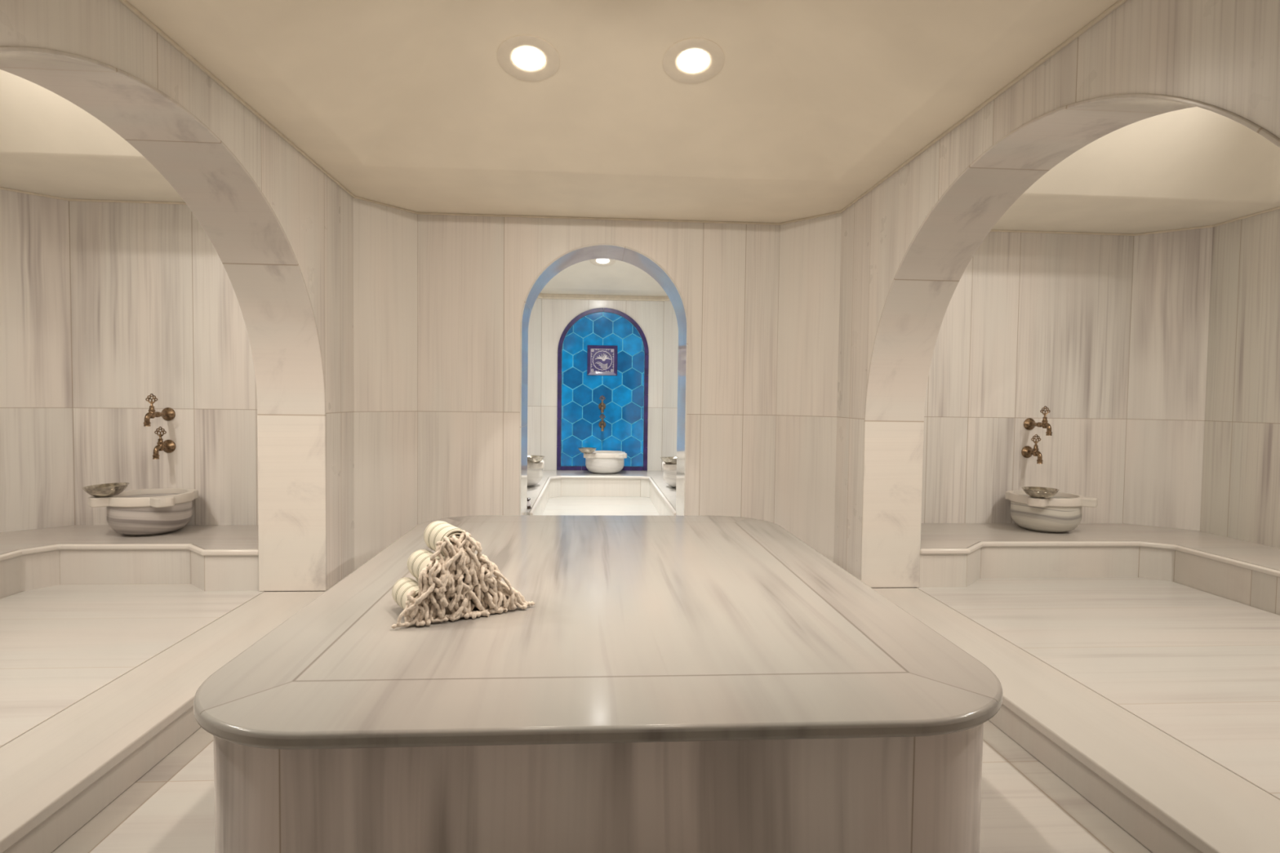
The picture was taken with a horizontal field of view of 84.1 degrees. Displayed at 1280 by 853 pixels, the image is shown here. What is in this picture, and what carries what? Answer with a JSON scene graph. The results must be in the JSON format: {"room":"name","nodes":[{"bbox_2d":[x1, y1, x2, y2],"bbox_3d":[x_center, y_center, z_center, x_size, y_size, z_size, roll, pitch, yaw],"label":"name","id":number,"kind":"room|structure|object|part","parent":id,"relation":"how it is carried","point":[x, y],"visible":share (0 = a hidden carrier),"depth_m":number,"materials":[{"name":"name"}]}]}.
{"room":"spa","nodes":[
{"label":"spa","id":0,"kind":"room"},
{"bbox_2d":[0,189,75,532],"bbox_3d":[-4.074,-0.225,4.693,0.120,2.614,0.488,3,3,42],"label":"wall","id":1,"kind":"structure","parent":0,"point":[37,464],"depth_m":4.68,"materials":[{"name":"stone"}]},
{"bbox_2d":[0,583,264,747],"bbox_3d":[-3.094,1.146,2.644,1.969,0.256,4.580,1,2,-4],"label":"floor","id":2,"kind":"structure","parent":0,"point":[60,645],"depth_m":3.39,"materials":[{"name":"stone"}]},
{"bbox_2d":[0,524,258,598],"bbox_3d":[-3.104,0.896,2.633,1.942,0.245,4.578,1,2,-4],"label":"bench","id":3,"kind":"object","parent":2,"relation":"on","point":[207,557],"visible":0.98,"depth_m":4.28,"materials":[{"name":"white stone"}]},
{"bbox_2d":[88,488,198,535],"bbox_3d":[-3.210,0.565,4.649,0.512,0.258,0.501,1,2,-4],"label":"basin","id":4,"kind":"object","parent":3,"relation":"on","point":[139,512],"visible":0.96,"depth_m":4.47,"materials":[{"name":"white stone"}]},
{"bbox_2d":[81,482,129,497],"bbox_3d":[-3.365,0.402,4.470,0.241,0.076,0.242,0,2,-14],"label":"metal bowl","id":5,"kind":"object","parent":4,"relation":"on","point":[105,490],"visible":1,"depth_m":4.43,"materials":[{"name":"silver metal"}]},
{"bbox_2d":[69,200,257,524],"bbox_3d":[-3.075,-0.223,4.948,1.594,2.614,0.120,1,2,-4],"label":"wall","id":6,"kind":"structure","parent":0,"point":[156,310],"depth_m":4.86,"materials":[{"name":"stone"}]},
{"bbox_2d":[143,393,175,426],"bbox_3d":[-3.236,-0.113,4.753,0.092,0.216,0.257,1,2,-4],"label":"tap","id":7,"kind":"object","parent":6,"relation":"attached to","point":[168,414],"visible":1,"depth_m":4.69,"materials":[{"name":"gold metal"}]},
{"bbox_3d":[-3.230,-0.047,4.660,0.039,0.092,0.066,1,2,-4],"label":"spout","id":8,"kind":"part","parent":7,"relation":"part of","materials":[{"name":"gold metal"}]},
{"bbox_3d":[-3.231,-0.181,4.693,0.077,0.075,0.015,1,2,-4],"label":"handle","id":9,"kind":"part","parent":7,"relation":"part of","materials":[{"name":"gold metal"}]},
{"bbox_2d":[152,426,175,459],"bbox_3d":[-3.241,0.107,4.806,0.092,0.216,0.167,1,2,-4],"label":"tap","id":10,"kind":"object","parent":6,"relation":"attached to","point":[167,446],"visible":1,"depth_m":4.79,"materials":[{"name":"gold metal"}]},
{"bbox_3d":[-3.239,0.171,4.758,0.039,0.092,0.066,1,2,-4],"label":"spout","id":11,"kind":"part","parent":10,"relation":"part of","materials":[{"name":"gold metal"}]},
{"bbox_3d":[-3.240,0.037,4.792,0.077,0.075,0.015,1,2,-4],"label":"handle","id":12,"kind":"part","parent":10,"relation":"part of","materials":[{"name":"gold metal"}]},
{"bbox_2d":[0,0,354,591],"bbox_3d":[-1.874,-0.085,1.770,0.373,2.614,5.790,1,2,-4],"label":"wall","id":13,"kind":"structure","parent":0,"point":[315,214],"depth_m":3.63,"materials":[{"name":"stone"}]},
{"bbox_2d":[0,186,186,204],"bbox_3d":[-3.075,-1.430,2.543,1.944,0.014,4.580,1,2,-4],"label":"trim","id":14,"kind":"structure","parent":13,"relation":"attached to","point":[1,188],"depth_m":4.78,"materials":[{"name":"beige stone"}]},
{"bbox_2d":[0,45,326,591],"bbox_3d":[-1.935,-0.093,2.674,0.386,2.248,2.964,1,2,-4],"label":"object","id":15,"kind":"structure","parent":13,"relation":"attached to","point":[258,258],"depth_m":3.82,"materials":[{"name":"stone"}]},
{"bbox_2d":[324,570,354,591],"bbox_3d":[-1.852,1.042,4.452,0.056,0.155,0.514,1,2,-4],"label":"baseboard","id":16,"kind":"structure","parent":13,"relation":"attached to","point":[353,571],"depth_m":4.43,"materials":[{"name":"stone"}]},
{"bbox_2d":[353,197,417,570],"bbox_3d":[-1.923,-0.205,4.858,0.693,2.614,0.383,1,2,-4],"label":"wall","id":17,"kind":"structure","parent":0,"point":[385,238],"depth_m":4.85,"materials":[{"name":"stone"}]},
{"bbox_2d":[527,297,542,455],"bbox_3d":[-1.504,-0.351,8.746,0.120,2.614,0.627,3,3,44],"label":"wall","id":18,"kind":"structure","parent":0,"point":[535,326],"depth_m":8.85,"materials":[{"name":"stone"}]},
{"bbox_2d":[542,496,660,515],"bbox_3d":[-0.408,0.997,7.365,2.410,0.255,3.338,1,2,-4],"label":"floor","id":19,"kind":"structure","parent":0,"point":[561,505],"depth_m":7.63,"materials":[{"name":"stone"}]},
{"bbox_2d":[527,470,675,515],"bbox_3d":[-0.405,0.746,7.358,2.408,0.245,3.331,1,2,-4],"label":"bench","id":20,"kind":"object","parent":19,"relation":"on","point":[553,483],"visible":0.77,"depth_m":8.35,"materials":[{"name":"white stone"}]},
{"bbox_2d":[527,497,531,509],"bbox_3d":[-0.926,0.631,5.840,0.066,0.089,0.066,1,2,-4],"label":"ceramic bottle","id":21,"kind":"object","parent":20,"relation":"on","point":[529,507],"visible":0.53,"depth_m":5.82,"materials":[{"name":"ceramic"}]},
{"bbox_2d":[527,460,544,486],"bbox_3d":[-1.244,0.484,7.352,0.515,0.258,0.505,1,2,-4],"label":"basin","id":22,"kind":"object","parent":20,"relation":"on","point":[535,470],"visible":0.28,"depth_m":7.19,"materials":[{"name":"white stone"}]},
{"bbox_2d":[527,455,544,462],"bbox_3d":[-1.078,0.333,7.152,0.236,0.063,0.236,1,2,-4],"label":"metal bowl","id":23,"kind":"object","parent":22,"relation":"on","point":[531,459],"visible":0.75,"depth_m":7.08,"materials":[{"name":"silver metal"}]},
{"bbox_2d":[583,450,626,474],"bbox_3d":[-0.431,0.442,8.710,0.519,0.258,0.510,1,2,-4],"label":"basin","id":24,"kind":"object","parent":20,"relation":"on","point":[605,462],"visible":0.89,"depth_m":8.51,"materials":[{"name":"white stone"}]},
{"bbox_2d":[577,447,595,453],"bbox_3d":[-0.632,0.288,8.475,0.230,0.062,0.230,1,2,-4],"label":"metal bowl","id":25,"kind":"object","parent":24,"relation":"on","point":[584,450],"visible":1,"depth_m":8.41,"materials":[{"name":"silver metal"}]},
{"bbox_2d":[662,462,676,487],"bbox_3d":[0.477,0.504,7.400,0.515,0.258,0.505,1,2,-4],"label":"basin","id":26,"kind":"object","parent":20,"relation":"on","point":[669,475],"visible":0.19,"depth_m":7.23,"materials":[{"name":"white stone"}]},
{"bbox_2d":[660,457,676,464],"bbox_3d":[0.320,0.348,7.218,0.230,0.062,0.230,1,2,-4],"label":"metal bowl","id":27,"kind":"object","parent":26,"relation":"on","point":[670,460],"visible":0.76,"depth_m":7.15,"materials":[{"name":"silver metal"}]},
{"bbox_2d":[52,720,1151,852],"bbox_3d":[-0.093,1.281,2.137,3.210,0.100,6.173,1,2,-4],"label":"floor","id":28,"kind":"structure","parent":0,"point":[1026,807],"depth_m":2.25,"materials":[{"name":"stone"}]},
{"bbox_2d":[0,591,324,852],"bbox_3d":[-1.909,1.108,2.723,0.405,0.156,2.932,1,2,-4],"label":"step","id":29,"kind":"structure","parent":28,"relation":"on","point":[55,777],"depth_m":2.44,"materials":[{"name":"stone"}]},
{"bbox_2d":[193,515,1003,852],"bbox_3d":[-0.167,0.928,3.308,2.301,0.514,3.154,1,2,-4],"label":"platform","id":30,"kind":"object","parent":28,"relation":"on","point":[668,684],"visible":0.92,"depth_m":1.86,"materials":[{"name":"beige stone"}]},
{"bbox_2d":[391,577,448,628],"bbox_3d":[-0.819,0.628,2.574,0.220,0.123,0.295,-1,3,-34],"label":"rolled towel","id":31,"kind":"object","parent":30,"relation":"on","point":[405,592],"visible":0.95,"depth_m":2.49,"materials":[{"name":"beige fabric"}]},
{"bbox_2d":[407,549,470,608],"bbox_3d":[-0.766,0.557,2.603,0.198,0.181,0.291,-1,3,-34],"label":"rolled towel","id":32,"kind":"object","parent":31,"relation":"on","point":[420,565],"visible":0.96,"depth_m":2.51,"materials":[{"name":"beige fabric"}]},
{"bbox_2d":[438,589,489,621],"bbox_3d":[-0.704,0.626,2.649,0.189,0.127,0.298,-1,3,-34],"label":"rolled towel","id":33,"kind":"object","parent":30,"relation":"on","point":[463,608],"visible":0.46,"depth_m":2.55,"materials":[{"name":"beige fabric"}]},
{"bbox_2d":[470,576,534,613],"bbox_3d":[-0.562,0.621,2.745,0.235,0.130,0.291,-1,3,-34],"label":"rolled towel","id":34,"kind":"object","parent":30,"relation":"on","point":[505,601],"visible":0.51,"depth_m":2.64,"materials":[{"name":"beige fabric"}]},
{"bbox_2d":[442,554,514,603],"bbox_3d":[-0.630,0.565,2.705,0.210,0.189,0.290,-1,3,-32],"label":"rolled towel","id":35,"kind":"object","parent":34,"relation":"on","point":[484,574],"visible":0.48,"depth_m":2.60,"materials":[{"name":"beige fabric"}]},
{"bbox_2d":[423,520,481,583],"bbox_3d":[-0.722,0.467,2.633,0.181,0.196,0.291,-1,3,-37],"label":"rolled towel","id":36,"kind":"object","parent":35,"relation":"on","point":[447,540],"visible":0.99,"depth_m":2.55,"materials":[{"name":"beige fabric"}]},
{"bbox_2d":[872,587,1279,852],"bbox_3d":[1.629,1.143,2.965,0.403,0.156,2.932,1,2,-4],"label":"step","id":37,"kind":"structure","parent":28,"relation":"on","point":[1169,797],"depth_m":2.37,"materials":[{"name":"stone"}]},
{"bbox_2d":[541,298,663,471],"bbox_3d":[-0.483,-0.349,9.041,1.533,2.614,0.120,1,2,-4],"label":"wall","id":38,"kind":"structure","parent":0,"point":[557,313],"depth_m":8.96,"materials":[{"name":"stone"}]},
{"bbox_2d":[556,307,648,471],"bbox_3d":[-0.468,-0.468,8.968,1.146,2.054,0.018,1,2,-4],"label":"arch panel","id":39,"kind":"object","parent":38,"relation":"attached to","point":[579,393],"visible":0.92,"depth_m":8.97,"materials":[{"name":"teal tile"}]},
{"bbox_2d":[598,395,605,413],"bbox_3d":[-0.470,-0.282,8.841,0.092,0.216,0.257,1,2,-4],"label":"tap","id":40,"kind":"object","parent":39,"relation":"attached to","point":[602,406],"visible":1,"depth_m":8.78,"materials":[{"name":"gold metal"}]},
{"bbox_3d":[-0.464,-0.217,8.748,0.039,0.092,0.066,1,2,-4],"label":"spout","id":41,"kind":"part","parent":40,"relation":"part of","materials":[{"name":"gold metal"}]},
{"bbox_2d":[598,413,605,431],"bbox_3d":[-0.471,-0.054,8.890,0.092,0.216,0.177,1,2,-4],"label":"tap","id":42,"kind":"object","parent":39,"relation":"attached to","point":[602,424],"visible":1,"depth_m":8.87,"materials":[{"name":"gold metal"}]},
{"bbox_3d":[-0.468,0.010,8.837,0.039,0.092,0.066,1,2,-4],"label":"spout","id":43,"kind":"part","parent":42,"relation":"part of","materials":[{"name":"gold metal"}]},
{"bbox_2d":[586,345,617,375],"bbox_3d":[-0.475,-0.833,8.944,0.380,0.380,0.014,1,2,-4],"label":"tile","id":44,"kind":"structure","parent":39,"relation":"attached to","point":[602,360],"depth_m":8.94,"materials":[{"name":"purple ceramic"}]},
{"bbox_2d":[0,0,1279,296],"bbox_3d":[0.023,-1.873,3.965,8.650,0.836,10.350,1,2,-4],"label":"ceiling","id":45,"kind":"structure","parent":0,"point":[409,104],"depth_m":3.57,"materials":[{"name":"beige paint"}]},
{"bbox_2d":[497,35,559,80],"bbox_3d":[-0.504,-1.663,3.209,0.280,0.078,0.274,2,2,22],"label":"recessed light","id":46,"kind":"object","parent":45,"relation":"in","point":[527,64],"visible":1,"depth_m":3.20,"materials":[{"name":"white plastic"}]},
{"bbox_2d":[590,258,615,266],"bbox_3d":[-0.405,-1.806,7.724,0.280,0.078,0.274,2,2,22],"label":"recessed light","id":47,"kind":"object","parent":45,"relation":"in","point":[598,262],"visible":0.65,"depth_m":7.76,"materials":[{"name":"white plastic"}]},
{"bbox_2d":[662,37,724,83],"bbox_3d":[0.244,-1.663,3.230,0.280,0.078,0.274,2,2,22],"label":"recessed light","id":48,"kind":"object","parent":45,"relation":"in","point":[693,66],"visible":1,"depth_m":3.22,"materials":[{"name":"white plastic"}]},
{"bbox_2d":[661,300,678,471],"bbox_3d":[0.542,-0.331,8.905,0.560,2.614,0.120,2,3,39],"label":"wall","id":49,"kind":"structure","parent":0,"point":[670,343],"depth_m":8.95,"materials":[{"name":"stone"}]},
{"bbox_2d":[537,293,670,301],"bbox_3d":[-0.376,-1.557,7.266,2.410,0.060,3.338,1,2,-4],"label":"trim","id":50,"kind":"structure","parent":49,"relation":"attached to","point":[567,296],"depth_m":8.90,"materials":[{"name":"white stone"}]},
{"bbox_2d":[417,214,1133,524],"bbox_3d":[0.714,-0.196,5.475,6.039,2.614,0.489,1,2,-4],"label":"wall","id":51,"kind":"structure","parent":0,"point":[476,274],"depth_m":5.24,"materials":[{"name":"stone"}]},
{"bbox_2d":[519,243,688,515],"bbox_3d":[-0.278,-0.115,5.410,1.216,2.432,0.499,1,2,-4],"label":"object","id":52,"kind":"structure","parent":51,"relation":"attached to","point":[636,258],"depth_m":5.33,"materials":[{"name":"stone"}]},
{"bbox_2d":[1021,434,1043,463],"bbox_3d":[2.955,0.164,5.315,0.092,0.216,0.177,1,2,-4],"label":"tap","id":53,"kind":"object","parent":51,"relation":"attached to","point":[1027,451],"visible":1,"depth_m":5.29,"materials":[{"name":"gold metal"}]},
{"bbox_3d":[2.957,0.095,5.295,0.077,0.075,0.015,1,2,-4],"label":"handle","id":54,"kind":"part","parent":53,"relation":"part of","materials":[{"name":"gold metal"}]},
{"bbox_3d":[2.958,0.228,5.262,0.039,0.092,0.066,1,2,-4],"label":"spout","id":55,"kind":"part","parent":53,"relation":"part of","materials":[{"name":"gold metal"}]},
{"bbox_2d":[1023,405,1052,435],"bbox_3d":[2.970,-0.046,5.267,0.092,0.216,0.257,1,2,-4],"label":"tap","id":56,"kind":"object","parent":51,"relation":"attached to","point":[1029,424],"visible":1,"depth_m":5.21,"materials":[{"name":"gold metal"}]},
{"bbox_3d":[2.975,-0.114,5.208,0.077,0.075,0.015,1,2,-4],"label":"handle","id":57,"kind":"part","parent":56,"relation":"part of","materials":[{"name":"gold metal"}]},
{"bbox_3d":[2.976,0.020,5.174,0.039,0.092,0.066,1,2,-4],"label":"spout","id":58,"kind":"part","parent":56,"relation":"part of","materials":[{"name":"gold metal"}]},
{"bbox_2d":[773,213,841,561],"bbox_3d":[1.366,-0.173,5.083,0.688,2.614,0.383,1,2,-4],"label":"wall","id":59,"kind":"structure","parent":0,"point":[810,266],"depth_m":5.05,"materials":[{"name":"stone"}]},
{"bbox_2d":[833,0,1279,588],"bbox_3d":[1.738,-0.049,2.017,0.363,2.614,5.790,1,2,-4],"label":"wall","id":60,"kind":"structure","parent":0,"point":[1224,54],"depth_m":2.66,"materials":[{"name":"stone"}]},
{"bbox_2d":[119,0,1127,225],"bbox_3d":[-0.062,-1.373,2.034,3.252,0.014,6.173,1,2,-4],"label":"trim","id":61,"kind":"structure","parent":60,"relation":"attached to","point":[1118,3],"depth_m":3.41,"materials":[{"name":"beige paint"}]},
{"bbox_2d":[860,93,1279,587],"bbox_3d":[1.675,-0.064,2.920,0.376,2.259,2.964,1,2,-4],"label":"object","id":62,"kind":"structure","parent":60,"relation":"attached to","point":[924,284],"depth_m":4.06,"materials":[{"name":"stone"}]},
{"bbox_2d":[990,206,1279,235],"bbox_3d":[3.068,-1.370,2.963,2.394,0.014,4.760,1,2,-4],"label":"trim","id":63,"kind":"structure","parent":60,"relation":"attached to","point":[1277,207],"depth_m":5.31,"materials":[{"name":"beige stone"}]},
{"bbox_2d":[916,577,1279,799],"bbox_3d":[3.030,1.206,3.062,2.406,0.256,4.760,1,2,-4],"label":"floor","id":64,"kind":"structure","parent":0,"point":[1202,668],"depth_m":3.37,"materials":[{"name":"stone"}]},
{"bbox_2d":[919,523,1279,615],"bbox_3d":[3.039,0.956,3.053,2.392,0.245,4.758,1,2,-4],"label":"bench","id":65,"kind":"object","parent":64,"relation":"on","point":[952,554],"visible":0.98,"depth_m":4.71,"materials":[{"name":"white stone"}]},
{"bbox_2d":[1004,489,1097,532],"bbox_3d":[2.950,0.622,5.154,0.504,0.258,0.491,1,2,-4],"label":"basin","id":66,"kind":"object","parent":65,"relation":"on","point":[1061,512],"visible":0.9,"depth_m":4.97,"materials":[{"name":"white stone"}]},
{"bbox_2d":[1021,486,1059,498],"bbox_3d":[2.800,0.466,4.965,0.232,0.062,0.232,1,2,-4],"label":"metal bowl","id":67,"kind":"object","parent":66,"relation":"on","point":[1033,491],"visible":1,"depth_m":4.91,"materials":[{"name":"silver metal"}]},
{"bbox_2d":[1123,226,1213,530],"bbox_3d":[3.961,-0.151,5.346,0.465,2.614,0.120,2,3,39],"label":"wall","id":68,"kind":"structure","parent":0,"point":[1171,277],"depth_m":5.29,"materials":[{"name":"stone"}]},
{"bbox_2d":[1200,208,1279,548],"bbox_3d":[4.306,-0.059,3.099,0.120,2.614,4.132,1,2,-4],"label":"wall","id":69,"kind":"structure","parent":0,"point":[1240,497],"depth_m":4.85,"materials":[{"name":"stone"}]}
]}

